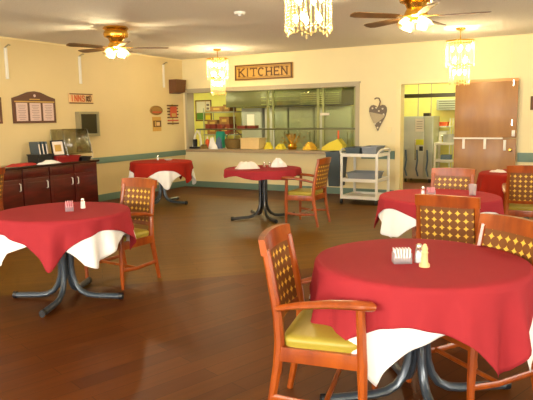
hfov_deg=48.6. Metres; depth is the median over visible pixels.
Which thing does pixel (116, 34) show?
ceiling fan
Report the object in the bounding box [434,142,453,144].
shelf
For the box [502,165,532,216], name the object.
dining chair
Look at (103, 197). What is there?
baseboard
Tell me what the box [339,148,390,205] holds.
cart
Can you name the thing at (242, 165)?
bundle
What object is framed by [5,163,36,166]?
napkins
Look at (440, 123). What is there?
tub
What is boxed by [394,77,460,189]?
trim
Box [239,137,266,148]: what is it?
box
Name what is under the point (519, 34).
trim
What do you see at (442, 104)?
air vent
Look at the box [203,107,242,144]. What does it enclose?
shelf rack
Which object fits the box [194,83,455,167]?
wall
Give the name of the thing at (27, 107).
menu board
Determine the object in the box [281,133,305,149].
arrangement
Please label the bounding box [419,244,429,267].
pepper grinder
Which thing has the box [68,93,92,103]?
word sign
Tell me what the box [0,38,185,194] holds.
wall
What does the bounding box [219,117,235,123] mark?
carton
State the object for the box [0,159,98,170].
countertop
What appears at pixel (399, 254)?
caddy
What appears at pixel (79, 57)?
bracket
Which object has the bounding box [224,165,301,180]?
tablecloth
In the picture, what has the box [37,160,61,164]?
napkins
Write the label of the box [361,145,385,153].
tub
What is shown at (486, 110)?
door
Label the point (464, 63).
shade
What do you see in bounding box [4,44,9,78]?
bracket
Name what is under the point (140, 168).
tablecloth
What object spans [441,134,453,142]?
cooking pot
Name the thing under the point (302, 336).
seat cushion
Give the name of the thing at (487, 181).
tablecloth
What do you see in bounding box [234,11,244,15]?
smoke detector
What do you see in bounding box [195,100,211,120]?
notice board
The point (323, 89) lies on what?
sliding window
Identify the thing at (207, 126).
box
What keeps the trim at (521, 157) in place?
attached to the wall at (378, 68)
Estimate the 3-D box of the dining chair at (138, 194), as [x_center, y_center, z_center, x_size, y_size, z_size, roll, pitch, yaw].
[-1.328,0.284,5.410,0.575,0.929,0.574,5,10,35]
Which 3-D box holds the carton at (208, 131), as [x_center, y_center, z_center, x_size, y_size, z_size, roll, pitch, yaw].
[-1.377,-1.908,16.055,0.340,0.220,0.342,4,9,29]
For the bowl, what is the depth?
11.82 m
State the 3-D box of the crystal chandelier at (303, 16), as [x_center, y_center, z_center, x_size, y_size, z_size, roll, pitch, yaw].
[0.372,-1.735,5.246,0.436,0.543,0.436,-2,8,-8]
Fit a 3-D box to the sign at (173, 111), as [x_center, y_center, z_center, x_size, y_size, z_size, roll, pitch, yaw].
[-1.980,-1.809,12.485,0.034,0.430,0.380,4,9,29]
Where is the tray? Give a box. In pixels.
[79,156,91,159]
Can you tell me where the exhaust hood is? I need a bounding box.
[226,87,353,107]
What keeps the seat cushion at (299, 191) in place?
on the dining chair at (316, 192)
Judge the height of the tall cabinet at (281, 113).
1.720 m
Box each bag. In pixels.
[208,137,213,148]
[210,142,217,148]
[216,136,222,148]
[264,142,272,148]
[275,143,286,148]
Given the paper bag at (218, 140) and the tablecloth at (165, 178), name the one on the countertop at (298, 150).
the paper bag at (218, 140)
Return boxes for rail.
[404,93,454,97]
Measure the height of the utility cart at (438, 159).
0.890 m
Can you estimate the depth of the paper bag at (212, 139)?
12.81 m
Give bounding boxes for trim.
[0,36,181,60]
[91,150,185,163]
[182,34,532,60]
[185,81,360,148]
[361,151,394,158]
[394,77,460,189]
[418,84,431,113]
[510,37,512,74]
[517,153,532,161]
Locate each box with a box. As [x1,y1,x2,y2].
[26,153,53,163]
[205,124,210,128]
[211,124,216,128]
[217,124,224,128]
[237,125,246,128]
[239,137,266,148]
[247,125,258,127]
[440,154,451,159]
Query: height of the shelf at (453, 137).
0.025 m
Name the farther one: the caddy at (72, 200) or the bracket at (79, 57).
the bracket at (79, 57)
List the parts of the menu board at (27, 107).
rail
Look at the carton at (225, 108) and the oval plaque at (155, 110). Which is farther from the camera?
the carton at (225, 108)
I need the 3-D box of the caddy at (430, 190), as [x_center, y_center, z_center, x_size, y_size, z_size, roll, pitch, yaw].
[1.489,-0.076,5.345,0.074,0.078,0.064,0,8,6]
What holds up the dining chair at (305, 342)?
on the floor
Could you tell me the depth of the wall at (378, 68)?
10.80 m
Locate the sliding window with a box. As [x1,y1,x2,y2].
[266,87,354,148]
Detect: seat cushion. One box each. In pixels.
[124,228,148,240]
[285,309,356,352]
[288,188,322,195]
[509,203,532,210]
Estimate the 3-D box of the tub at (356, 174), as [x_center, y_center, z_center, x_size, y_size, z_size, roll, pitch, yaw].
[1.689,-0.420,10.097,0.516,0.130,0.476,4,9,29]
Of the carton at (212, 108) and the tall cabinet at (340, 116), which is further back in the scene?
the carton at (212, 108)
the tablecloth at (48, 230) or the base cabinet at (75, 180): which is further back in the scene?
the base cabinet at (75, 180)
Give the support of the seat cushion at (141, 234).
on the dining chair at (138, 194)
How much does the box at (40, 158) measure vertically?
0.150 m
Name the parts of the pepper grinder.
knob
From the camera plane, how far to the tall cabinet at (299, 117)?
14.52 m
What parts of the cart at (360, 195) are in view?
post, post, post, handle, post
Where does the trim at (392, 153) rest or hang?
attached to the wall at (378, 68)
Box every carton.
[207,120,218,123]
[207,130,218,133]
[210,106,222,111]
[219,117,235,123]
[219,124,236,133]
[223,105,235,110]
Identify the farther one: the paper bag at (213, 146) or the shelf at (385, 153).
the paper bag at (213, 146)
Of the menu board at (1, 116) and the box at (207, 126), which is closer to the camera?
the menu board at (1, 116)
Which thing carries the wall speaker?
attached to the wall at (124, 91)
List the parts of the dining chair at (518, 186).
armrest, leg, crest rail, seat frame, rail, panel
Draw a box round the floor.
[0,178,532,399]
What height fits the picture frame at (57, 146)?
0.249 m
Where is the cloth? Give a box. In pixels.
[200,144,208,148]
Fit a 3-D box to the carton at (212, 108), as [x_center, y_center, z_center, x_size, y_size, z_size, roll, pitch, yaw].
[-1.262,-2.455,15.911,0.400,0.140,0.342,4,9,29]
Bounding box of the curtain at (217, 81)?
[211,78,225,95]
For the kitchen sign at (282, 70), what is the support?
attached to the wall at (378, 68)
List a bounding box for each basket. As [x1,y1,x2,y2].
[57,155,80,161]
[224,132,241,148]
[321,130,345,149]
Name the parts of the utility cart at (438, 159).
post, post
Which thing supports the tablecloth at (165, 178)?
on the round table at (158, 198)
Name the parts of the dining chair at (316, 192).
leg, armrest, leg, armrest, seat frame, leg, panel, crest rail, leg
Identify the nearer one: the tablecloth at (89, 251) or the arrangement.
the tablecloth at (89, 251)
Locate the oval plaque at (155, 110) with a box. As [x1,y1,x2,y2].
[150,106,162,114]
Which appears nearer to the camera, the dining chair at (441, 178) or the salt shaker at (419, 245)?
the salt shaker at (419, 245)
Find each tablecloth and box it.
[0,202,135,272]
[0,230,135,268]
[128,169,195,189]
[129,159,193,182]
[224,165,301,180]
[309,238,532,377]
[309,296,532,386]
[374,189,503,227]
[378,209,497,237]
[474,169,509,201]
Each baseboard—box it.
[98,180,185,201]
[186,181,393,193]
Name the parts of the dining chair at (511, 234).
seat frame, leg, leg, crest rail, panel, leg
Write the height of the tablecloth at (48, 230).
0.361 m
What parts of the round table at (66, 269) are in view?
leg, leg, leg, leg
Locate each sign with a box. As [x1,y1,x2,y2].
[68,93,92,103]
[167,104,178,124]
[235,62,292,80]
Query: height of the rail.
0.680 m
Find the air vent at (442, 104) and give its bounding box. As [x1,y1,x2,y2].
[436,99,454,109]
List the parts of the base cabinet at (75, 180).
drawer panel, drawer, door, drawer, drawer panel, door, drawer, drawer panel, door, drawer, drawer panel, door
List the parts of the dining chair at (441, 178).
leg, leg, panel, crest rail, leg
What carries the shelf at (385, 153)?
attached to the cart at (360, 195)
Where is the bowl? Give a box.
[287,143,296,149]
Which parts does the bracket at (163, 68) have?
rail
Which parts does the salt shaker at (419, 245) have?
lid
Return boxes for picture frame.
[50,140,65,155]
[530,96,532,109]
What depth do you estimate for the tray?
9.88 m
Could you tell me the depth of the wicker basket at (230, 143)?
12.53 m
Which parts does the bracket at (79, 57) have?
rail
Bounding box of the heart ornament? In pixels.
[369,97,386,130]
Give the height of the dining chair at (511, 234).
0.929 m
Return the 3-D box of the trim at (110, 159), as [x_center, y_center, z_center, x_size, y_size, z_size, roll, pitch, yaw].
[-4.935,-0.208,7.269,0.025,0.110,13.100,4,9,29]
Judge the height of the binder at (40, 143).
0.331 m
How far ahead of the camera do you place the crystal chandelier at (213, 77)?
10.82 m
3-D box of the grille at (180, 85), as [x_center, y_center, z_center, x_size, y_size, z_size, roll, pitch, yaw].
[-1.804,-2.393,12.404,0.032,0.216,0.300,4,9,29]
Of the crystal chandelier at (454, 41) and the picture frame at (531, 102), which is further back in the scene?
the picture frame at (531, 102)
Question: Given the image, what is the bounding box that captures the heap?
[271,158,286,166]
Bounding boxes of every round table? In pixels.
[12,252,123,317]
[154,182,187,204]
[231,180,294,223]
[320,343,511,399]
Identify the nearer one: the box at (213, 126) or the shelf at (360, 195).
the shelf at (360, 195)
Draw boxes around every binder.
[29,142,40,154]
[37,141,47,153]
[39,142,44,153]
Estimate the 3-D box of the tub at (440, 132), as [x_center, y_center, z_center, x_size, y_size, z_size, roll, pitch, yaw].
[4.017,-1.532,13.437,0.256,0.090,0.216,4,9,29]
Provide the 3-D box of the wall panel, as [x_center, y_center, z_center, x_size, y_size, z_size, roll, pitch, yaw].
[-3.133,-1.333,10.361,0.100,0.430,0.485,4,9,29]
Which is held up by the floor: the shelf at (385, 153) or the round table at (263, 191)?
the round table at (263, 191)
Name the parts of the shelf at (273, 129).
post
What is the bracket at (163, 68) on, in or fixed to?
attached to the wall at (124, 91)
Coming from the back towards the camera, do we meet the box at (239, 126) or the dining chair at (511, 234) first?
the box at (239, 126)
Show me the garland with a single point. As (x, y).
(309, 145)
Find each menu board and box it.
[0,97,2,123]
[11,91,56,122]
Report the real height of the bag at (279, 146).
0.116 m
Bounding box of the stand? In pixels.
[189,130,201,148]
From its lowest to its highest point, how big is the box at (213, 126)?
0.102 m
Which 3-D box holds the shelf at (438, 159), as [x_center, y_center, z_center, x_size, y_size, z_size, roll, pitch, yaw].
[3.948,-0.854,12.677,0.600,0.050,0.440,4,9,29]
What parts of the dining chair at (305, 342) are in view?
leg, crest rail, panel, rail, leg, armrest, seat frame, armrest, leg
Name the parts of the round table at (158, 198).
leg, leg, leg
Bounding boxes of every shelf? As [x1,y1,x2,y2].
[196,128,354,148]
[341,152,388,156]
[342,176,388,182]
[342,191,381,199]
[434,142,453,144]
[434,158,452,161]
[453,137,502,138]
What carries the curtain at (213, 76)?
hanging from the crystal chandelier at (213, 77)
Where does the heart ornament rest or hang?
attached to the wall at (378, 68)
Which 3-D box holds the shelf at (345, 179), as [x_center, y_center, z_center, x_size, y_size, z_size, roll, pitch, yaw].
[1.690,-0.362,10.105,0.644,0.055,0.624,4,9,30]
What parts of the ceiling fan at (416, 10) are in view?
blade, blade, lamp shade, lamp shade, lamp shade, blade, lamp shade, blade, blade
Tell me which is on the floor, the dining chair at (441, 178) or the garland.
the dining chair at (441, 178)
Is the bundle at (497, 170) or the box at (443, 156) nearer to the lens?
the bundle at (497, 170)
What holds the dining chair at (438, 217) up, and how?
on the floor
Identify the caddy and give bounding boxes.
[65,200,72,209]
[392,247,410,261]
[427,187,434,193]
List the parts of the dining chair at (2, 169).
panel, leg, crest rail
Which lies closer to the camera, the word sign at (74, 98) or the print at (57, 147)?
the print at (57, 147)
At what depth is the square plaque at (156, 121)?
12.03 m
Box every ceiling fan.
[66,25,167,58]
[350,0,490,31]
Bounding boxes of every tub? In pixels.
[344,146,361,153]
[346,170,383,179]
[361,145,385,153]
[439,122,449,125]
[439,131,448,134]
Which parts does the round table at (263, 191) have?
leg, leg, leg, leg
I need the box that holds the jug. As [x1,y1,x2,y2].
[216,131,226,147]
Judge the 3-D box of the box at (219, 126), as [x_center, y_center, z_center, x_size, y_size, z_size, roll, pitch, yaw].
[-0.990,-1.606,12.830,0.106,0.102,0.146,4,9,29]
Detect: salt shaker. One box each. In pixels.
[81,198,85,208]
[415,243,422,262]
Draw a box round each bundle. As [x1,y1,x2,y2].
[235,161,259,168]
[490,169,506,172]
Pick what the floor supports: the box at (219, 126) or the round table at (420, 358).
the round table at (420, 358)
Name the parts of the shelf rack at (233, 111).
post, shelf, post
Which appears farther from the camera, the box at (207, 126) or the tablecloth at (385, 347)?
the box at (207, 126)
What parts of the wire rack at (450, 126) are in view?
post, post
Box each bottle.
[193,139,196,146]
[205,136,208,146]
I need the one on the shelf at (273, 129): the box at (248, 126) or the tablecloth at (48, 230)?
the box at (248, 126)
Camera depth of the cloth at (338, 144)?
11.40 m
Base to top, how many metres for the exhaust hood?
0.620 m
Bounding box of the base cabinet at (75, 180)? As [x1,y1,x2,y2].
[0,159,98,209]
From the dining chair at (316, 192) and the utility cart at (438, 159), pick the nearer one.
the dining chair at (316, 192)
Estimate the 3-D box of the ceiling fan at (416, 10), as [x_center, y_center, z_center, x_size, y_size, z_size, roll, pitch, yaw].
[1.535,-1.910,5.912,1.343,0.416,1.343,4,9,29]
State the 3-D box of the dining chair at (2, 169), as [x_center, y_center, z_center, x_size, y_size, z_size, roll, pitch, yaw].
[-3.478,0.079,7.111,0.574,0.929,0.575,0,8,9]
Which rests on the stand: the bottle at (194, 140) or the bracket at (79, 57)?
the bottle at (194, 140)
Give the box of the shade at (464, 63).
[445,40,474,68]
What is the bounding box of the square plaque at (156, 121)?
[152,117,160,130]
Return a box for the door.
[453,78,518,188]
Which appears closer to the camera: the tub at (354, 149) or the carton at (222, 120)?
the tub at (354, 149)
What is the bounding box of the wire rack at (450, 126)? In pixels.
[439,118,453,167]
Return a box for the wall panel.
[75,112,99,136]
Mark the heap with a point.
(277, 162)
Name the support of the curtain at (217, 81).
hanging from the crystal chandelier at (213, 77)
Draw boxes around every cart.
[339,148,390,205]
[433,142,453,167]
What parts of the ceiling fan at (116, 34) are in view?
blade, blade, lamp shade, lamp shade, blade, blade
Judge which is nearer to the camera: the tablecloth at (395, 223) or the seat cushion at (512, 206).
the tablecloth at (395, 223)
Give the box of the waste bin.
[325,151,346,186]
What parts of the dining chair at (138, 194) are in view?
leg, leg, leg, seat frame, panel, crest rail, rail, armrest, leg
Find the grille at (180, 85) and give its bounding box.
[176,81,184,91]
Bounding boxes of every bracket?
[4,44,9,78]
[78,53,83,83]
[162,62,167,86]
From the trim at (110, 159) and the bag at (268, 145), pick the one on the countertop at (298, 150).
the bag at (268, 145)
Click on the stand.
(196, 132)
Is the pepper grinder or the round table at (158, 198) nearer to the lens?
the pepper grinder
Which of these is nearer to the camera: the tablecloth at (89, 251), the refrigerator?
the tablecloth at (89, 251)
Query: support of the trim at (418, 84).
attached to the wall at (410, 104)
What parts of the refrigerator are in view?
door, panel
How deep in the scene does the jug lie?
12.94 m
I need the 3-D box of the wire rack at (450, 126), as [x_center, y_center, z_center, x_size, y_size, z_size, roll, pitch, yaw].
[4.023,-1.165,13.489,0.402,1.400,0.322,4,9,29]
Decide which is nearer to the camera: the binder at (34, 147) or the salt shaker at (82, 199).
the salt shaker at (82, 199)
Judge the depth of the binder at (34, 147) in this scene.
9.10 m
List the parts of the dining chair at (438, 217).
leg, panel, crest rail, leg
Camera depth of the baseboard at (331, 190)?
12.14 m
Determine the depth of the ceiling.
7.92 m
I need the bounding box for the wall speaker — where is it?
[169,79,185,93]
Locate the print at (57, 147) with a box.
[54,144,61,151]
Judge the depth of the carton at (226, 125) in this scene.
15.71 m
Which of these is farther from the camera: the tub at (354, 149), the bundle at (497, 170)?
the tub at (354, 149)
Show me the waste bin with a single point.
(334, 167)
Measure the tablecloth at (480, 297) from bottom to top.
0.430 m
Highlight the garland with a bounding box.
[302,142,317,149]
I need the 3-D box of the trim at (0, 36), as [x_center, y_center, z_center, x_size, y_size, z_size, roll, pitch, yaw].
[-4.966,-2.163,6.997,0.022,0.022,13.100,4,9,29]
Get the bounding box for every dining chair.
[0,167,5,210]
[84,177,160,289]
[258,223,377,399]
[281,157,330,226]
[406,213,532,399]
[412,168,475,238]
[415,194,480,243]
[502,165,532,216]
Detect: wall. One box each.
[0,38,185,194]
[182,35,532,189]
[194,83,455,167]
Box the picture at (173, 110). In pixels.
[170,107,176,116]
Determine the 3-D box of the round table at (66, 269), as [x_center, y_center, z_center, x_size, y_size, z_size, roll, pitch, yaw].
[-1.659,0.460,4.867,1.000,0.735,1.000,0,8,5]
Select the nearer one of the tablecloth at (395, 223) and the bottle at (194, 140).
the tablecloth at (395, 223)
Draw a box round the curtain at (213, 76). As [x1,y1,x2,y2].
[206,59,228,79]
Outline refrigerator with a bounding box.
[403,116,439,182]
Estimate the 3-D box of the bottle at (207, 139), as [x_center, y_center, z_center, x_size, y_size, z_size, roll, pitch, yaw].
[-1.299,-1.274,12.970,0.090,0.265,0.090,4,9,29]
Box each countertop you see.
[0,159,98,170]
[186,147,344,153]
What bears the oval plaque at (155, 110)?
attached to the wall at (124, 91)
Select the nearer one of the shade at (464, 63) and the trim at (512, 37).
the shade at (464, 63)
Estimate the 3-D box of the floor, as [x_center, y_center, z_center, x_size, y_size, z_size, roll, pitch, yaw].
[-0.156,0.600,6.723,14.550,0.100,16.850,4,9,29]
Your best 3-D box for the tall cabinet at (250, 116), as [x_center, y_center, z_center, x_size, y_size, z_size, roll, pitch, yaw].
[-0.226,-1.554,15.570,0.600,1.720,0.686,4,9,29]
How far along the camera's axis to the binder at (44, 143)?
9.19 m
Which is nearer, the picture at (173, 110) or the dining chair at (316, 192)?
the dining chair at (316, 192)
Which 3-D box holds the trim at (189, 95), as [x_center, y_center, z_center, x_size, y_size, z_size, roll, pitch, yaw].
[0.042,-1.631,11.949,3.970,1.345,0.265,4,9,29]
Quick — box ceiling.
[0,0,532,59]
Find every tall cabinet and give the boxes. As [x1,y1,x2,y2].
[241,108,264,137]
[265,107,288,147]
[289,107,314,147]
[315,106,353,148]
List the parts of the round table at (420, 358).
leg, leg, leg, leg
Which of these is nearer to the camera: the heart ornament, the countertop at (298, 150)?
the heart ornament
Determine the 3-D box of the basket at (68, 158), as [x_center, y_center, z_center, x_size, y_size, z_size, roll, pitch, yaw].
[-3.285,-0.671,9.572,0.276,0.100,0.476,4,9,29]
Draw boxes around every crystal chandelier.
[206,49,228,95]
[284,0,332,38]
[445,27,474,85]

